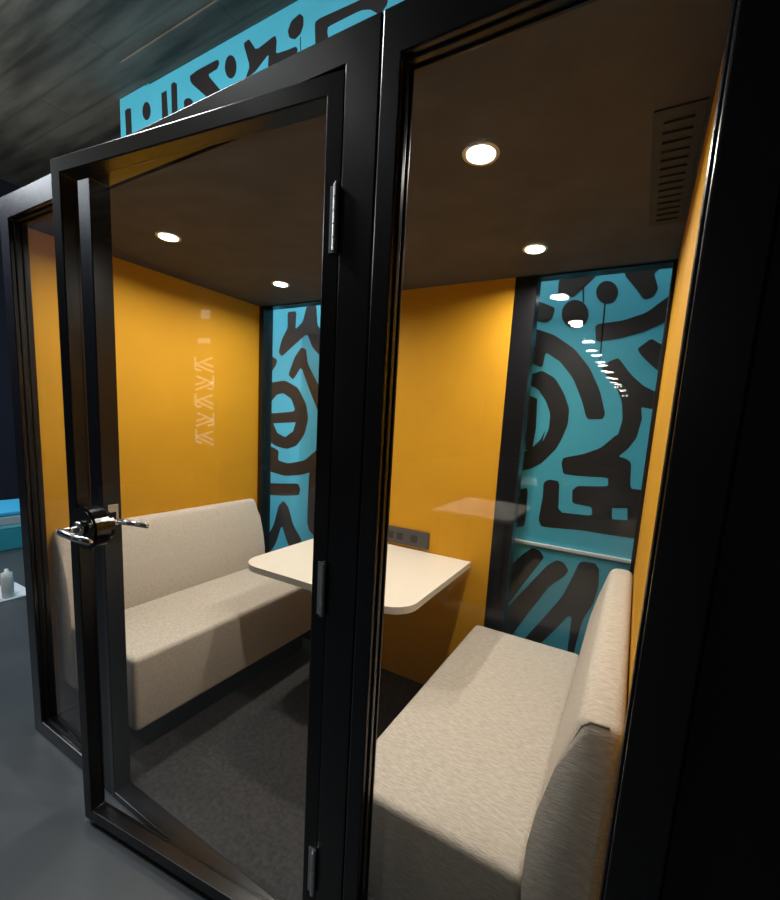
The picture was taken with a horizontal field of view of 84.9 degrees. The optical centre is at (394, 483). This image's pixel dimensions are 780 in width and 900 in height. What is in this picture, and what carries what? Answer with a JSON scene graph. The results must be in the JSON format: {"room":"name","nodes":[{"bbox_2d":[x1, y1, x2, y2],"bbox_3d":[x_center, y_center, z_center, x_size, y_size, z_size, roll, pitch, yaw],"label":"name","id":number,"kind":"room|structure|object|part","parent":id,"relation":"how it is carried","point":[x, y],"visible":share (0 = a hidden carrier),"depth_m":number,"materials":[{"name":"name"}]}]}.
{"room":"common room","nodes":[
{"label":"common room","id":0,"kind":"room"},
{"bbox_2d":[0,179,20,499],"bbox_3d":[-9.986,-0.942,-2.168,0.200,4.320,29.000,8,9,29],"label":"wall","id":1,"kind":"structure","parent":0,"point":[9,489],"depth_m":5.88,"materials":[{"name":"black paint"}]},
{"bbox_2d":[0,548,213,899],"bbox_3d":[-5.168,1.911,-4.506,11.500,0.100,29.200,8,9,29],"label":"floor","id":2,"kind":"structure","parent":0,"point":[49,849],"depth_m":1.52,"materials":[{"name":"grey concrete"}]},
{"bbox_2d":[0,499,22,551],"bbox_3d":[-3.905,0.390,4.798,0.690,0.390,2.610,8,9,29],"label":"bench","id":3,"kind":"object","parent":2,"relation":"on","point":[10,520],"visible":0.02,"depth_m":4.27,"materials":[{"name":"teal fabric"}]},
{"bbox_2d":[0,499,19,516],"bbox_3d":[-3.895,0.220,4.773,0.680,0.045,2.600,8,9,29],"label":"cushion","id":4,"kind":"object","parent":3,"relation":"on","point":[8,508],"depth_m":4.36,"materials":[{"name":"blue fabric"}]},
{"bbox_2d":[0,582,25,601],"bbox_3d":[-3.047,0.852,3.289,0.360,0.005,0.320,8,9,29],"label":"table","id":5,"kind":"object","parent":2,"relation":"on","point":[19,590],"visible":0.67,"depth_m":3.33,"materials":[{"name":"white"}]},
{"bbox_2d":[0,568,14,598],"bbox_3d":[-2.929,0.753,3.228,0.074,0.220,0.074,8,9,29],"label":"squeeze bottle","id":6,"kind":"object","parent":5,"relation":"on","point":[6,577],"visible":1,"depth_m":3.21,"materials":[{"name":"white plastic"}]},
{"bbox_2d":[0,0,779,899],"bbox_3d":[0.135,0.154,1.536,3.395,2.250,1.586,8,9,29],"label":"booth","id":7,"kind":"object","parent":2,"relation":"on","point":[629,135],"visible":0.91,"depth_m":1.15,"materials":[{"name":"black metal"}]},
{"bbox_3d":[-1.316,0.049,1.684,0.594,2.250,0.062,8,9,29],"label":"frame","id":8,"kind":"part","parent":7,"relation":"part of","materials":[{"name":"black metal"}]},
{"bbox_3d":[-0.943,0.151,1.282,0.155,0.048,0.068,7,9,23],"label":"handle","id":9,"kind":"part","parent":7,"relation":"part of","materials":[{"name":"silver metal"}]},
{"bbox_3d":[-0.992,0.109,1.506,0.003,0.070,0.034,8,9,29],"label":"strike plate","id":10,"kind":"part","parent":7,"relation":"part of","materials":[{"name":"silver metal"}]},
{"bbox_3d":[-0.884,0.137,1.404,0.164,0.048,0.057,7,9,23],"label":"handle","id":11,"kind":"part","parent":7,"relation":"part of","materials":[{"name":"silver metal"}]},
{"bbox_2d":[155,232,181,241],"bbox_3d":[-0.919,-1.000,1.735,0.096,0.004,0.096,8,9,29],"label":"ceiling light","id":12,"kind":"object","parent":7,"relation":"attached to","point":[165,236],"visible":1,"depth_m":1.73,"materials":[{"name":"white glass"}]},
{"bbox_2d":[158,233,177,241],"bbox_3d":[-0.919,-1.000,1.735,0.071,0.004,0.071,7,9,23],"label":"diffuser","id":13,"kind":"object","parent":12,"relation":"attached to","point":[169,237],"depth_m":1.73,"materials":[{"name":"white plastic"}]},
{"bbox_2d":[53,498,311,745],"bbox_3d":[-1.015,0.635,2.319,0.630,0.905,1.143,8,9,29],"label":"upholstered bench","id":14,"kind":"object","parent":7,"relation":"on","point":[200,625],"visible":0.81,"depth_m":2.17,"materials":[{"name":"fabric"}]},
{"bbox_3d":[-1.222,0.524,2.426,0.142,0.740,1.143,8,9,29],"label":"backrest","id":15,"kind":"part","parent":14,"relation":"part of","materials":[{"name":"fabric"}]},
{"bbox_3d":[-0.960,0.769,2.303,0.487,0.320,1.135,8,9,29],"label":"seat","id":16,"kind":"part","parent":14,"relation":"part of","materials":[{"name":"fabric"}]},
{"bbox_3d":[-0.596,0.183,1.214,0.975,2.157,0.048,7,9,23],"label":"door frame","id":17,"kind":"part","parent":7,"relation":"part of","materials":[{"name":"black metal"}]},
{"bbox_3d":[-0.564,0.153,1.263,1.137,2.250,0.062,8,9,29],"label":"frame","id":18,"kind":"part","parent":7,"relation":"part of","materials":[{"name":"black metal"}]},
{"bbox_3d":[-0.262,1.190,2.020,2.358,0.020,1.344,8,9,29],"label":"floor panel","id":19,"kind":"part","parent":7,"relation":"part of","materials":[{"name":"grey carpet"}]},
{"bbox_2d":[271,281,289,286],"bbox_3d":[-0.606,-1.060,2.272,0.096,0.004,0.096,8,9,29],"label":"ceiling light","id":20,"kind":"object","parent":7,"relation":"attached to","point":[275,283],"visible":1,"depth_m":2.27,"materials":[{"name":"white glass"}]},
{"bbox_2d":[274,282,287,286],"bbox_3d":[-0.606,-1.060,2.272,0.072,0.004,0.071,9,10,35],"label":"diffuser","id":21,"kind":"object","parent":20,"relation":"attached to","point":[279,284],"depth_m":2.27,"materials":[{"name":"white plastic"}]},
{"bbox_3d":[-0.647,-0.050,2.811,0.627,2.160,0.084,8,9,29],"label":"frame","id":22,"kind":"part","parent":7,"relation":"part of","materials":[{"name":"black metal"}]},
{"bbox_2d":[248,539,470,614],"bbox_3d":[-0.171,0.431,2.119,0.893,0.086,0.733,8,9,29],"label":"table","id":23,"kind":"object","parent":7,"relation":"attached to","point":[413,577],"visible":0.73,"depth_m":1.99,"materials":[{"name":"beige laminate"}]},
{"bbox_3d":[-0.193,-0.960,1.683,2.292,0.012,1.244,8,9,29],"label":"ceiling panel","id":24,"kind":"part","parent":7,"relation":"part of","materials":[{"name":"brown fabric"}]},
{"bbox_2d":[388,525,429,549],"bbox_3d":[0.080,0.299,2.377,0.256,0.095,0.016,8,9,29],"label":"power socket","id":25,"kind":"object","parent":7,"relation":"attached to","point":[418,539],"visible":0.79,"depth_m":2.37,"materials":[{"name":"grey plastic"}]},
{"bbox_2d":[388,531,393,537],"bbox_3d":[-0.023,0.289,2.427,0.040,0.040,0.002,8,9,29],"label":"outlet","id":26,"kind":"object","parent":25,"relation":"attached to","point":[390,533],"depth_m":2.42,"materials":[{"name":"grey plastic"}]},
{"bbox_2d":[396,532,402,539],"bbox_3d":[0.029,0.297,2.398,0.040,0.040,0.002,8,9,29],"label":"outlet","id":27,"kind":"object","parent":25,"relation":"attached to","point":[399,535],"depth_m":2.40,"materials":[{"name":"grey plastic"}]},
{"bbox_2d":[410,535,416,542],"bbox_3d":[0.107,0.307,2.355,0.040,0.040,0.002,8,9,29],"label":"outlet","id":28,"kind":"object","parent":25,"relation":"attached to","point":[413,538],"depth_m":2.35,"materials":[{"name":"grey plastic"}]},
{"bbox_3d":[0.068,0.051,2.401,1.031,2.160,0.060,8,9,29],"label":"panel","id":29,"kind":"part","parent":7,"relation":"part of","materials":[{"name":"yellow fabric"}]},
{"bbox_2d":[462,142,499,165],"bbox_3d":[0.221,-0.842,1.093,0.096,0.004,0.096,8,9,29],"label":"ceiling light","id":30,"kind":"object","parent":7,"relation":"attached to","point":[479,153],"visible":1,"depth_m":1.09,"materials":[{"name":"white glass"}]},
{"bbox_2d":[467,145,494,163],"bbox_3d":[0.221,-0.842,1.093,0.072,0.004,0.072,9,10,35],"label":"diffuser","id":31,"kind":"object","parent":30,"relation":"attached to","point":[476,154],"depth_m":1.09,"materials":[{"name":"white plastic"}]},
{"bbox_2d":[368,569,632,899],"bbox_3d":[0.411,0.829,1.520,0.652,0.912,1.143,8,9,29],"label":"upholstered bench","id":32,"kind":"object","parent":7,"relation":"on","point":[497,779],"visible":0.88,"depth_m":1.13,"materials":[{"name":"fabric"}]},
{"bbox_3d":[0.337,0.949,1.577,0.498,0.320,1.135,8,9,29],"label":"seat","id":33,"kind":"part","parent":32,"relation":"part of","materials":[{"name":"fabric"}]},
{"bbox_3d":[0.632,0.778,1.388,0.154,0.747,1.143,8,9,29],"label":"backrest","id":34,"kind":"part","parent":32,"relation":"part of","materials":[{"name":"fabric"}]},
{"bbox_2d":[522,244,547,254],"bbox_3d":[0.543,-0.903,1.648,0.096,0.004,0.096,8,9,29],"label":"ceiling light","id":35,"kind":"object","parent":7,"relation":"attached to","point":[532,249],"visible":1,"depth_m":1.64,"materials":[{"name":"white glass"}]},
{"bbox_2d":[525,245,544,253],"bbox_3d":[0.543,-0.903,1.648,0.072,0.004,0.072,7,9,23],"label":"diffuser","id":36,"kind":"object","parent":35,"relation":"attached to","point":[529,249],"depth_m":1.64,"materials":[{"name":"white plastic"}]},
{"bbox_3d":[0.201,0.261,0.826,0.632,2.250,0.047,8,9,29],"label":"frame","id":37,"kind":"part","parent":7,"relation":"part of","materials":[{"name":"black metal"}]},
{"bbox_3d":[0.793,0.150,2.005,0.632,2.160,0.084,8,9,29],"label":"frame","id":38,"kind":"part","parent":7,"relation":"part of","materials":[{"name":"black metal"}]},
{"bbox_2d":[649,97,709,226],"bbox_3d":[0.744,-0.817,1.143,0.098,0.009,0.580,8,9,29],"label":"vent grille","id":39,"kind":"object","parent":7,"relation":"attached to","point":[678,129],"depth_m":1.05,"materials":[{"name":"grey metal"}]},
{"bbox_3d":[0.904,0.355,0.454,0.964,2.250,0.060,8,9,29],"label":"panel","id":40,"kind":"part","parent":7,"relation":"part of","materials":[{"name":"black metal"}]},
{"bbox_2d":[0,0,213,186],"bbox_3d":[-4.915,-2.481,-5.141,11.500,0.150,29.200,8,9,29],"label":"ceiling","id":41,"kind":"structure","parent":0,"point":[64,80],"depth_m":3.67,"materials":[{"name":"concrete"}]},
{"bbox_2d":[120,0,671,654],"bbox_3d":[0.414,-1.038,2.652,7.080,4.320,0.161,8,9,29],"label":"wall","id":42,"kind":"structure","parent":0,"point":[598,342],"depth_m":2.40,"materials":[{"name":"teal paint"}]},
{"bbox_2d":[121,0,296,83],"bbox_3d":[0.643,-3.116,2.051,6.600,0.016,0.250,8,9,29],"label":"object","id":43,"kind":"structure","parent":42,"relation":"attached to","point":[219,21],"depth_m":3.23,"materials":[{"name":"concrete"}]},
{"bbox_2d":[515,539,630,563],"bbox_3d":[1.130,0.395,2.296,1.550,0.020,0.020,8,9,29],"label":"trim","id":44,"kind":"structure","parent":42,"relation":"attached to","point":[569,550],"depth_m":2.36,"materials":[{"name":"white paint"}]}
]}

